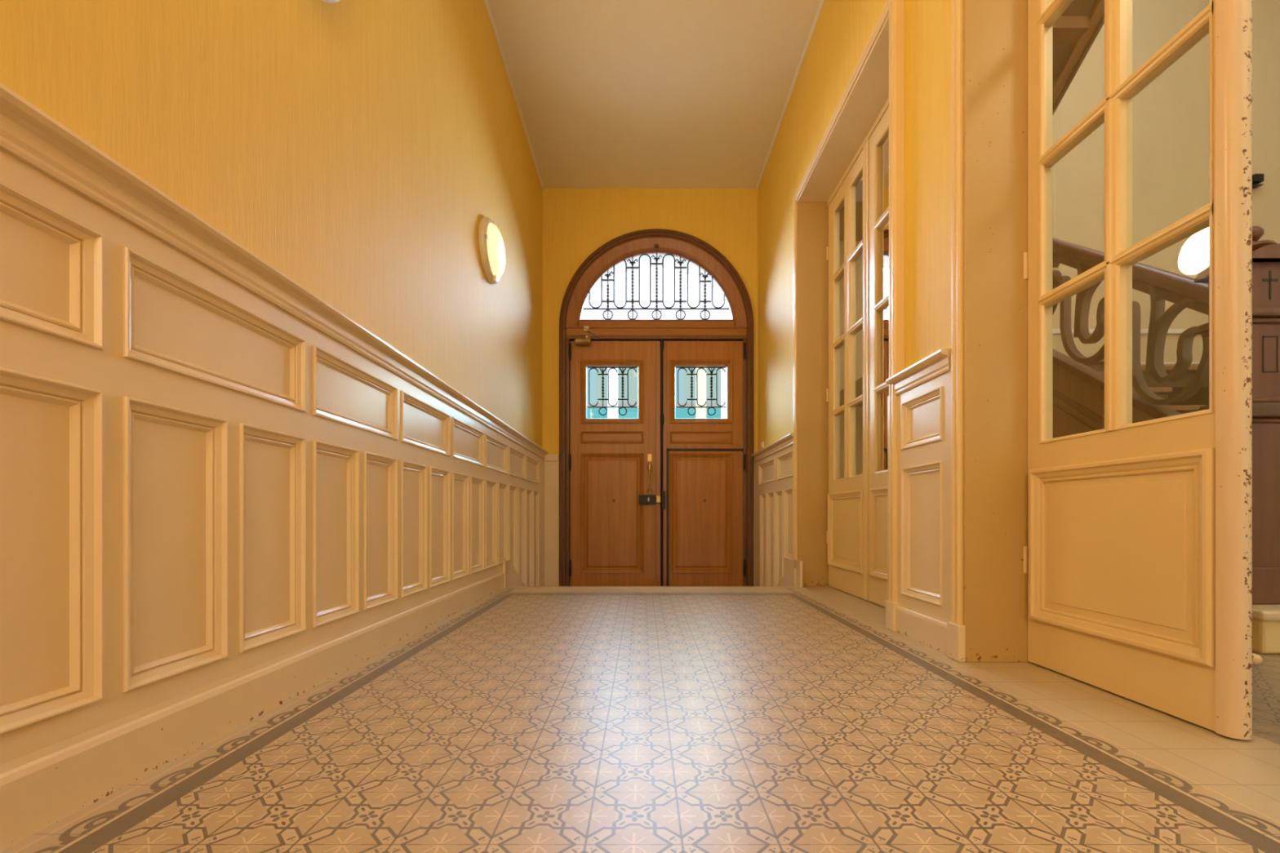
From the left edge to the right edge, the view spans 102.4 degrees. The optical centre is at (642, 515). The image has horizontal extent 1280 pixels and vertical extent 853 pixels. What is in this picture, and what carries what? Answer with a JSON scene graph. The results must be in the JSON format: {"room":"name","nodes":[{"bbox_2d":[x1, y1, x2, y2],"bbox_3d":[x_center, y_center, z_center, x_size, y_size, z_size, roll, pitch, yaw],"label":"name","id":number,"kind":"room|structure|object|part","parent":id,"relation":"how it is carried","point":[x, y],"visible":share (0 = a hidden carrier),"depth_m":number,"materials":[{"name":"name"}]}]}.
{"room":"entrance hallway","nodes":[
{"label":"entrance hallway","id":0,"kind":"room"},
{"bbox_2d":[0,0,542,448],"bbox_3d":[-1.085,-1.030,1.080,0.200,4.380,8.160,0,0,0],"label":"wall","id":1,"kind":"structure","parent":0,"point":[360,150],"depth_m":1.71,"materials":[{"name":"yellow paint"}]},
{"bbox_2d":[0,560,525,852],"bbox_3d":[-0.967,0.646,1.978,0.036,0.663,6.156,0,0,0],"label":"baseboard","id":2,"kind":"structure","parent":1,"relation":"attached to","point":[42,788],"depth_m":1.06,"materials":[{"name":"beige paint"}]},
{"bbox_2d":[0,148,544,764],"bbox_3d":[-0.970,0.202,1.979,0.023,1.537,6.158,0,0,0],"label":"wainscot","id":3,"kind":"structure","parent":1,"relation":"attached to","point":[202,484],"depth_m":1.08,"materials":[{"name":"beige paint"}]},
{"bbox_3d":[-0.970,0.053,0.798,0.023,0.550,0.236,0,0,0],"label":"panel","id":4,"kind":"part","parent":3,"relation":"part of","materials":[{"name":"beige paint"}]},
{"bbox_3d":[-0.970,-0.398,0.660,0.023,0.205,0.511,0,0,0],"label":"panel","id":5,"kind":"part","parent":3,"relation":"part of","materials":[{"name":"beige paint"}]},
{"bbox_3d":[-0.970,0.053,1.073,0.023,0.550,0.236,0,0,0],"label":"panel","id":6,"kind":"part","parent":3,"relation":"part of","materials":[{"name":"beige paint"}]},
{"bbox_3d":[-0.970,-0.398,1.210,0.023,0.205,0.511,0,0,0],"label":"panel","id":7,"kind":"part","parent":3,"relation":"part of","materials":[{"name":"beige paint"}]},
{"bbox_3d":[-0.970,0.053,1.348,0.023,0.550,0.236,0,0,0],"label":"panel","id":8,"kind":"part","parent":3,"relation":"part of","materials":[{"name":"beige paint"}]},
{"bbox_3d":[-0.970,0.053,1.623,0.023,0.550,0.236,0,0,0],"label":"panel","id":9,"kind":"part","parent":3,"relation":"part of","materials":[{"name":"beige paint"}]},
{"bbox_3d":[-0.970,-0.398,1.760,0.023,0.205,0.511,0,0,0],"label":"panel","id":10,"kind":"part","parent":3,"relation":"part of","materials":[{"name":"beige paint"}]},
{"bbox_3d":[-0.970,0.053,1.898,0.023,0.550,0.236,0,0,0],"label":"panel","id":11,"kind":"part","parent":3,"relation":"part of","materials":[{"name":"beige paint"}]},
{"bbox_3d":[-0.970,0.053,2.173,0.023,0.550,0.236,0,0,0],"label":"panel","id":12,"kind":"part","parent":3,"relation":"part of","materials":[{"name":"beige paint"}]},
{"bbox_3d":[-0.970,-0.398,2.311,0.023,0.205,0.511,0,0,0],"label":"panel","id":13,"kind":"part","parent":3,"relation":"part of","materials":[{"name":"beige paint"}]},
{"bbox_3d":[-0.970,0.053,2.448,0.023,0.550,0.236,0,0,0],"label":"panel","id":14,"kind":"part","parent":3,"relation":"part of","materials":[{"name":"beige paint"}]},
{"bbox_3d":[-0.970,0.053,2.723,0.023,0.550,0.236,0,0,0],"label":"panel","id":15,"kind":"part","parent":3,"relation":"part of","materials":[{"name":"beige paint"}]},
{"bbox_3d":[-0.970,-0.398,2.861,0.023,0.205,0.511,0,0,0],"label":"panel","id":16,"kind":"part","parent":3,"relation":"part of","materials":[{"name":"beige paint"}]},
{"bbox_3d":[-0.970,0.053,2.998,0.023,0.550,0.236,0,0,0],"label":"panel","id":17,"kind":"part","parent":3,"relation":"part of","materials":[{"name":"beige paint"}]},
{"bbox_3d":[-0.970,0.053,3.273,0.023,0.550,0.236,0,0,0],"label":"panel","id":18,"kind":"part","parent":3,"relation":"part of","materials":[{"name":"beige paint"}]},
{"bbox_3d":[-0.970,-0.398,3.410,0.023,0.205,0.511,0,0,0],"label":"panel","id":19,"kind":"part","parent":3,"relation":"part of","materials":[{"name":"beige paint"}]},
{"bbox_3d":[-0.970,0.053,3.548,0.023,0.550,0.236,0,0,0],"label":"panel","id":20,"kind":"part","parent":3,"relation":"part of","materials":[{"name":"beige paint"}]},
{"bbox_3d":[-0.970,0.289,3.823,0.023,1.022,0.236,0,0,0],"label":"panel","id":21,"kind":"part","parent":3,"relation":"part of","materials":[{"name":"beige paint"}]},
{"bbox_3d":[-0.970,-0.398,3.961,0.023,0.205,0.511,0,0,0],"label":"panel","id":22,"kind":"part","parent":3,"relation":"part of","materials":[{"name":"beige paint"}]},
{"bbox_3d":[-0.970,0.289,4.098,0.023,1.022,0.236,0,0,0],"label":"panel","id":23,"kind":"part","parent":3,"relation":"part of","materials":[{"name":"beige paint"}]},
{"bbox_3d":[-0.970,0.289,4.373,0.023,1.022,0.236,0,0,0],"label":"panel","id":24,"kind":"part","parent":3,"relation":"part of","materials":[{"name":"beige paint"}]},
{"bbox_3d":[-0.970,-0.398,4.511,0.023,0.205,0.511,0,0,0],"label":"panel","id":25,"kind":"part","parent":3,"relation":"part of","materials":[{"name":"beige paint"}]},
{"bbox_3d":[-0.970,0.289,4.648,0.023,1.022,0.236,0,0,0],"label":"panel","id":26,"kind":"part","parent":3,"relation":"part of","materials":[{"name":"beige paint"}]},
{"bbox_2d":[0,82,548,459],"bbox_3d":[-0.960,-0.590,1.979,0.070,0.075,6.158,0,0,0],"label":"chair rail","id":27,"kind":"object","parent":1,"relation":"attached to","point":[28,134],"visible":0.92,"depth_m":1.06,"materials":[{"name":"beige paint"}]},
{"bbox_2d":[322,0,340,3],"bbox_3d":[-0.936,-1.733,1.470,0.098,0.380,0.380,0,0,0],"label":"wall lamp","id":28,"kind":"object","parent":1,"relation":"attached to","point":[326,1],"visible":1,"depth_m":1.59,"materials":[{"name":"white glass"}]},
{"bbox_2d":[478,217,505,284],"bbox_3d":[-0.936,-1.680,3.270,0.098,0.380,0.380,0,0,0],"label":"wall lamp","id":29,"kind":"object","parent":1,"relation":"attached to","point":[491,246],"visible":1,"depth_m":3.17,"materials":[{"name":"white glass"}]},
{"bbox_2d":[486,222,505,278],"bbox_3d":[-0.921,-1.680,3.270,0.068,0.316,0.316,0,0,0],"label":"diffuser","id":30,"kind":"object","parent":29,"relation":"attached to","point":[495,252],"depth_m":3.19,"materials":[{"name":"beige glass"}]},
{"bbox_2d":[484,0,544,190],"bbox_3d":[-0.976,-3.210,1.030,0.018,0.020,8.060,0,0,0],"label":"crown molding","id":31,"kind":"structure","parent":1,"relation":"attached to","point":[487,6],"depth_m":3.82,"materials":[{"name":"white wood"}]},
{"bbox_2d":[0,586,1279,852],"bbox_3d":[2.708,0.560,1.050,7.785,0.120,8.100,0,0,0],"label":"floor","id":32,"kind":"structure","parent":0,"point":[519,720],"depth_m":1.08,"materials":[{"name":"tile"}]},
{"bbox_2d":[503,586,805,588],"bbox_3d":[0.070,0.558,3.570,2.110,0.124,0.080,0,0,0],"label":"nosing","id":33,"kind":"structure","parent":32,"relation":"attached to","point":[507,587],"depth_m":3.56,"materials":[{"name":"stone"}]},
{"bbox_2d":[840,226,1279,653],"bbox_3d":[4.270,-1.065,3.460,4.640,3.131,3.260,0,0,0],"label":"staircase","id":34,"kind":"structure","parent":32,"relation":"on","point":[1159,390],"depth_m":2.35,"materials":[{"name":"brown wood"}]},
{"bbox_3d":[2.450,-1.721,3.233,0.076,1.820,2.303,0,0,0],"label":"handrail","id":35,"kind":"part","parent":34,"relation":"part of","materials":[{"name":"red wood"}]},
{"bbox_3d":[2.410,-0.325,2.050,0.174,1.330,0.174,0,0,0],"label":"newel post","id":36,"kind":"part","parent":34,"relation":"part of","materials":[{"name":"red wood"}]},
{"bbox_3d":[2.410,-0.620,1.975,0.060,0.140,0.004,0,0,0],"label":"carved frame","id":37,"kind":"part","parent":34,"relation":"part of","materials":[{"name":"brown wood"}]},
{"bbox_2d":[488,0,820,188],"bbox_3d":[0.107,-3.280,1.080,2.585,0.120,8.160,0,0,0],"label":"ceiling","id":38,"kind":"structure","parent":0,"point":[611,94],"depth_m":3.82,"materials":[{"name":"beige paint"}]},
{"bbox_2d":[757,0,951,451],"bbox_3d":[1.265,-1.030,1.080,0.270,4.380,8.160,0,0,0],"label":"wall","id":39,"kind":"structure","parent":0,"point":[843,28],"depth_m":2.64,"materials":[{"name":"yellow paint"}]},
{"bbox_2d":[760,441,764,448],"bbox_3d":[1.118,-0.660,4.810,0.024,0.060,0.060,0,0,0],"label":"light switch","id":40,"kind":"object","parent":39,"relation":"attached to","point":[762,442],"visible":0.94,"depth_m":4.79,"materials":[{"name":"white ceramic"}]},
{"bbox_2d":[751,432,793,462],"bbox_3d":[1.095,-0.557,4.379,0.070,0.075,1.358,0,0,0],"label":"chair rail","id":41,"kind":"object","parent":39,"relation":"attached to","point":[787,441],"visible":0.9,"depth_m":4.21,"materials":[{"name":"beige paint"}]},
{"bbox_2d":[755,444,793,586],"bbox_3d":[1.105,0.217,4.379,0.023,1.505,1.358,0,0,0],"label":"wainscot","id":42,"kind":"structure","parent":39,"relation":"attached to","point":[774,473],"depth_m":4.30,"materials":[{"name":"beige paint"}]},
{"bbox_3d":[1.105,0.300,4.679,0.023,1.000,0.225,0,0,0],"label":"panel","id":43,"kind":"part","parent":42,"relation":"part of","materials":[{"name":"beige paint"}]},
{"bbox_3d":[1.105,-0.383,4.560,0.023,0.185,0.560,0,0,0],"label":"panel","id":44,"kind":"part","parent":42,"relation":"part of","materials":[{"name":"beige paint"}]},
{"bbox_3d":[1.105,0.300,4.410,0.023,1.000,0.225,0,0,0],"label":"panel","id":45,"kind":"part","parent":42,"relation":"part of","materials":[{"name":"beige paint"}]},
{"bbox_3d":[1.105,0.300,4.139,0.023,1.000,0.225,0,0,0],"label":"panel","id":46,"kind":"part","parent":42,"relation":"part of","materials":[{"name":"beige paint"}]},
{"bbox_3d":[1.105,-0.383,3.974,0.023,0.185,0.433,0,0,0],"label":"panel","id":47,"kind":"part","parent":42,"relation":"part of","materials":[{"name":"beige paint"}]},
{"bbox_3d":[1.105,0.064,3.869,0.023,0.528,0.225,0,0,0],"label":"panel","id":48,"kind":"part","parent":42,"relation":"part of","materials":[{"name":"beige paint"}]},
{"bbox_2d":[776,560,802,587],"bbox_3d":[1.094,0.646,4.303,0.020,0.663,1.506,0,0,0],"label":"baseboard","id":49,"kind":"structure","parent":39,"relation":"attached to","point":[786,580],"depth_m":3.69,"materials":[{"name":"beige paint"}]},
{"bbox_2d":[755,0,824,190],"bbox_3d":[1.121,-3.210,1.030,0.018,0.020,8.060,0,0,0],"label":"crown molding","id":50,"kind":"structure","parent":39,"relation":"attached to","point":[820,7],"depth_m":3.82,"materials":[{"name":"white wood"}]},
{"bbox_2d":[791,0,904,631],"bbox_3d":[1.222,-0.895,2.965,0.293,2.790,1.506,0,0,0],"label":"door","id":51,"kind":"structure","parent":39,"relation":"in","point":[846,534],"depth_m":3.30,"materials":[{"name":"beige paint"}]},
{"bbox_3d":[1.107,-0.895,3.685,0.047,2.790,0.050,0,0,0],"label":"casing","id":52,"kind":"part","parent":51,"relation":"part of","materials":[{"name":"beige paint"}]},
{"bbox_3d":[1.107,-2.265,2.965,0.047,0.050,1.390,0,0,0],"label":"casing","id":53,"kind":"part","parent":51,"relation":"part of","materials":[{"name":"beige paint"}]},
{"bbox_3d":[1.331,0.096,3.324,0.076,0.502,0.558,0,0,0],"label":"panel","id":54,"kind":"part","parent":51,"relation":"part of","materials":[{"name":"beige paint"}]},
{"bbox_2d":[866,106,888,607],"bbox_3d":[1.331,-0.843,2.700,0.076,2.674,0.633,0,0,0],"label":"door","id":55,"kind":"structure","parent":51,"relation":"attached to","point":[877,145],"depth_m":2.89,"materials":[{"name":"beige paint"}]},
{"bbox_3d":[1.331,0.096,2.679,0.076,0.502,0.523,0,0,0],"label":"panel","id":56,"kind":"part","parent":55,"relation":"part of","materials":[{"name":"beige paint"}]},
{"bbox_3d":[1.332,-1.163,2.678,0.001,1.853,0.445,0,0,0],"label":"glass","id":57,"kind":"part","parent":55,"relation":"part of","materials":[{"name":"clear glass"}]},
{"bbox_3d":[1.107,-0.895,2.245,0.047,2.790,0.050,0,0,0],"label":"casing","id":58,"kind":"part","parent":51,"relation":"part of","materials":[{"name":"beige paint"}]},
{"bbox_2d":[827,97,888,206],"bbox_3d":[1.335,-0.863,2.965,0.050,2.725,1.360,0,0,0],"label":"door frame","id":59,"kind":"structure","parent":39,"relation":"attached to","point":[886,104],"depth_m":3.10,"materials":[{"name":"beige paint"}]},
{"bbox_2d":[885,348,951,395],"bbox_3d":[1.095,-0.557,2.038,0.070,0.075,0.415,0,0,0],"label":"chair rail","id":60,"kind":"object","parent":39,"relation":"attached to","point":[939,362],"visible":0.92,"depth_m":1.99,"materials":[{"name":"beige paint"}]},
{"bbox_2d":[887,369,951,620],"bbox_3d":[1.105,-0.018,2.070,0.023,1.035,0.480,0,0,0],"label":"wainscot","id":61,"kind":"structure","parent":39,"relation":"attached to","point":[924,410],"depth_m":2.04,"materials":[{"name":"beige paint"}]},
{"bbox_3d":[1.105,0.067,2.034,0.023,0.533,0.293,0,0,0],"label":"panel","id":62,"kind":"part","parent":61,"relation":"part of","materials":[{"name":"beige paint"}]},
{"bbox_3d":[1.105,-0.377,2.034,0.023,0.197,0.293,0,0,0],"label":"panel","id":63,"kind":"part","parent":61,"relation":"part of","materials":[{"name":"beige paint"}]},
{"bbox_2d":[895,602,951,654],"bbox_3d":[1.104,0.438,2.047,0.032,0.125,0.475,0,0,0],"label":"baseboard","id":64,"kind":"structure","parent":39,"relation":"attached to","point":[928,629],"depth_m":2.00,"materials":[{"name":"beige paint"}]},
{"bbox_2d":[839,0,1104,240],"bbox_3d":[1.853,-2.746,2.647,0.894,3.003,4.894,0,0,0],"label":"staircase","id":65,"kind":"structure","parent":39,"relation":"attached to","point":[1075,31],"depth_m":2.58,"materials":[{"name":"brown wood"}]},
{"bbox_2d":[946,0,1262,739],"bbox_3d":[1.220,-0.895,1.118,0.367,2.790,1.425,0,0,-3],"label":"door","id":66,"kind":"structure","parent":39,"relation":"in","point":[1138,553],"depth_m":1.48,"materials":[{"name":"beige paint"}]},
{"bbox_3d":[1.107,-0.895,1.790,0.047,2.790,0.050,0,0,0],"label":"casing","id":67,"kind":"part","parent":66,"relation":"part of","materials":[{"name":"beige paint"}]},
{"bbox_3d":[1.331,0.096,1.451,0.076,0.502,0.552,0,0,0],"label":"panel","id":68,"kind":"part","parent":66,"relation":"part of","materials":[{"name":"beige paint"}]},
{"bbox_2d":[542,0,1279,478],"bbox_3d":[2.808,-2.560,5.155,7.585,7.080,0.190,0,0,0],"label":"wall","id":69,"kind":"structure","parent":0,"point":[1171,114],"depth_m":5.10,"materials":[{"name":"yellow paint"}]},
{"bbox_2d":[543,453,559,586],"bbox_3d":[-0.893,0.188,5.044,0.145,1.580,0.036,0,0,0],"label":"wainscot","id":70,"kind":"structure","parent":69,"relation":"attached to","point":[551,460],"depth_m":5.04,"materials":[{"name":"beige paint"}]},
{"bbox_2d":[559,228,753,586],"bbox_3d":[0.135,-0.912,5.082,1.904,3.790,0.171,0,0,0],"label":"door","id":71,"kind":"structure","parent":69,"relation":"in","point":[656,423],"depth_m":5.08,"materials":[{"name":"brown wood"}]},
{"bbox_3d":[-0.301,-1.226,5.127,0.557,0.572,0.001,0,0,0],"label":"stained glass","id":72,"kind":"part","parent":71,"relation":"part of","materials":[{"name":"glass"}]},
{"bbox_3d":[-0.301,-0.023,5.088,0.624,1.189,0.027,0,0,0],"label":"panel","id":73,"kind":"part","parent":71,"relation":"part of","materials":[{"name":"brown wood"}]},
{"bbox_3d":[-0.301,-0.773,5.085,0.624,0.124,0.016,0,0,0],"label":"panel","id":74,"kind":"part","parent":71,"relation":"part of","materials":[{"name":"brown wood"}]},
{"bbox_2d":[587,366,637,415],"bbox_3d":[-0.301,-1.235,5.105,0.494,0.484,0.026,0,0,0],"label":"grille","id":75,"kind":"object","parent":71,"relation":"attached to","point":[611,390],"depth_m":5.13,"materials":[{"name":"grey metal"}]},
{"bbox_3d":[0.069,-0.417,5.062,0.048,0.385,0.062,0,0,0],"label":"pull handle","id":76,"kind":"part","parent":71,"relation":"part of","materials":[{"name":"gold metal"}]},
{"bbox_2d":[566,236,746,326],"bbox_3d":[0.135,-2.298,5.089,1.780,0.894,0.122,0,0,0],"label":"window","id":77,"kind":"structure","parent":71,"relation":"attached to","point":[651,281],"depth_m":5.11,"materials":[{"name":"brown wood"}]},
{"bbox_3d":[0.135,-1.899,5.109,1.530,0.096,0.082,0,0,0],"label":"sill","id":78,"kind":"part","parent":77,"relation":"part of","materials":[{"name":"brown wood"}]},
{"bbox_2d":[582,243,729,319],"bbox_3d":[0.135,-2.306,5.075,1.451,0.727,0.094,0,0,0],"label":"grille","id":79,"kind":"object","parent":77,"relation":"attached to","point":[629,281],"depth_m":5.13,"materials":[{"name":"grey metal"}]},
{"bbox_3d":[0.135,-2.280,5.128,1.526,0.684,0.001,0,0,0],"label":"glass","id":80,"kind":"part","parent":77,"relation":"part of","materials":[{"name":"clear glass"}]},
{"bbox_3d":[0.579,-1.226,5.127,0.557,0.572,0.001,0,0,0],"label":"stained glass","id":81,"kind":"part","parent":71,"relation":"part of","materials":[{"name":"glass"}]},
{"bbox_2d":[675,366,725,415],"bbox_3d":[0.579,-1.235,5.105,0.494,0.484,0.026,0,0,0],"label":"grille","id":82,"kind":"object","parent":71,"relation":"attached to","point":[700,390],"depth_m":5.13,"materials":[{"name":"grey metal"}]},
{"bbox_3d":[0.579,-0.023,5.088,0.624,1.189,0.027,0,0,0],"label":"panel","id":83,"kind":"part","parent":71,"relation":"part of","materials":[{"name":"brown wood"}]},
{"bbox_3d":[0.579,-0.773,5.085,0.624,0.124,0.016,0,0,0],"label":"panel","id":84,"kind":"part","parent":71,"relation":"part of","materials":[{"name":"brown wood"}]},
{"bbox_2d":[753,450,755,586],"bbox_3d":[1.096,0.169,5.046,0.009,1.618,0.032,0,0,0],"label":"wainscot","id":85,"kind":"structure","parent":69,"relation":"attached to","point":[753,451],"depth_m":5.05,"materials":[{"name":"beige paint"}]},
{"bbox_2d":[1052,328,1199,364],"bbox_3d":[4.575,-1.673,5.089,4.050,0.345,0.022,0,0,0],"label":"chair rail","id":86,"kind":"object","parent":69,"relation":"attached to","point":[1054,331],"depth_m":5.08,"materials":[{"name":"beige wood"}]},
{"bbox_2d":[1252,173,1264,189],"bbox_3d":[6.052,-3.284,5.070,0.105,0.135,0.060,0,0,0],"label":"wall sensor","id":87,"kind":"object","parent":69,"relation":"attached to","point":[1257,179],"visible":0.68,"depth_m":5.05,"materials":[{"name":"black plastic"}]}
]}

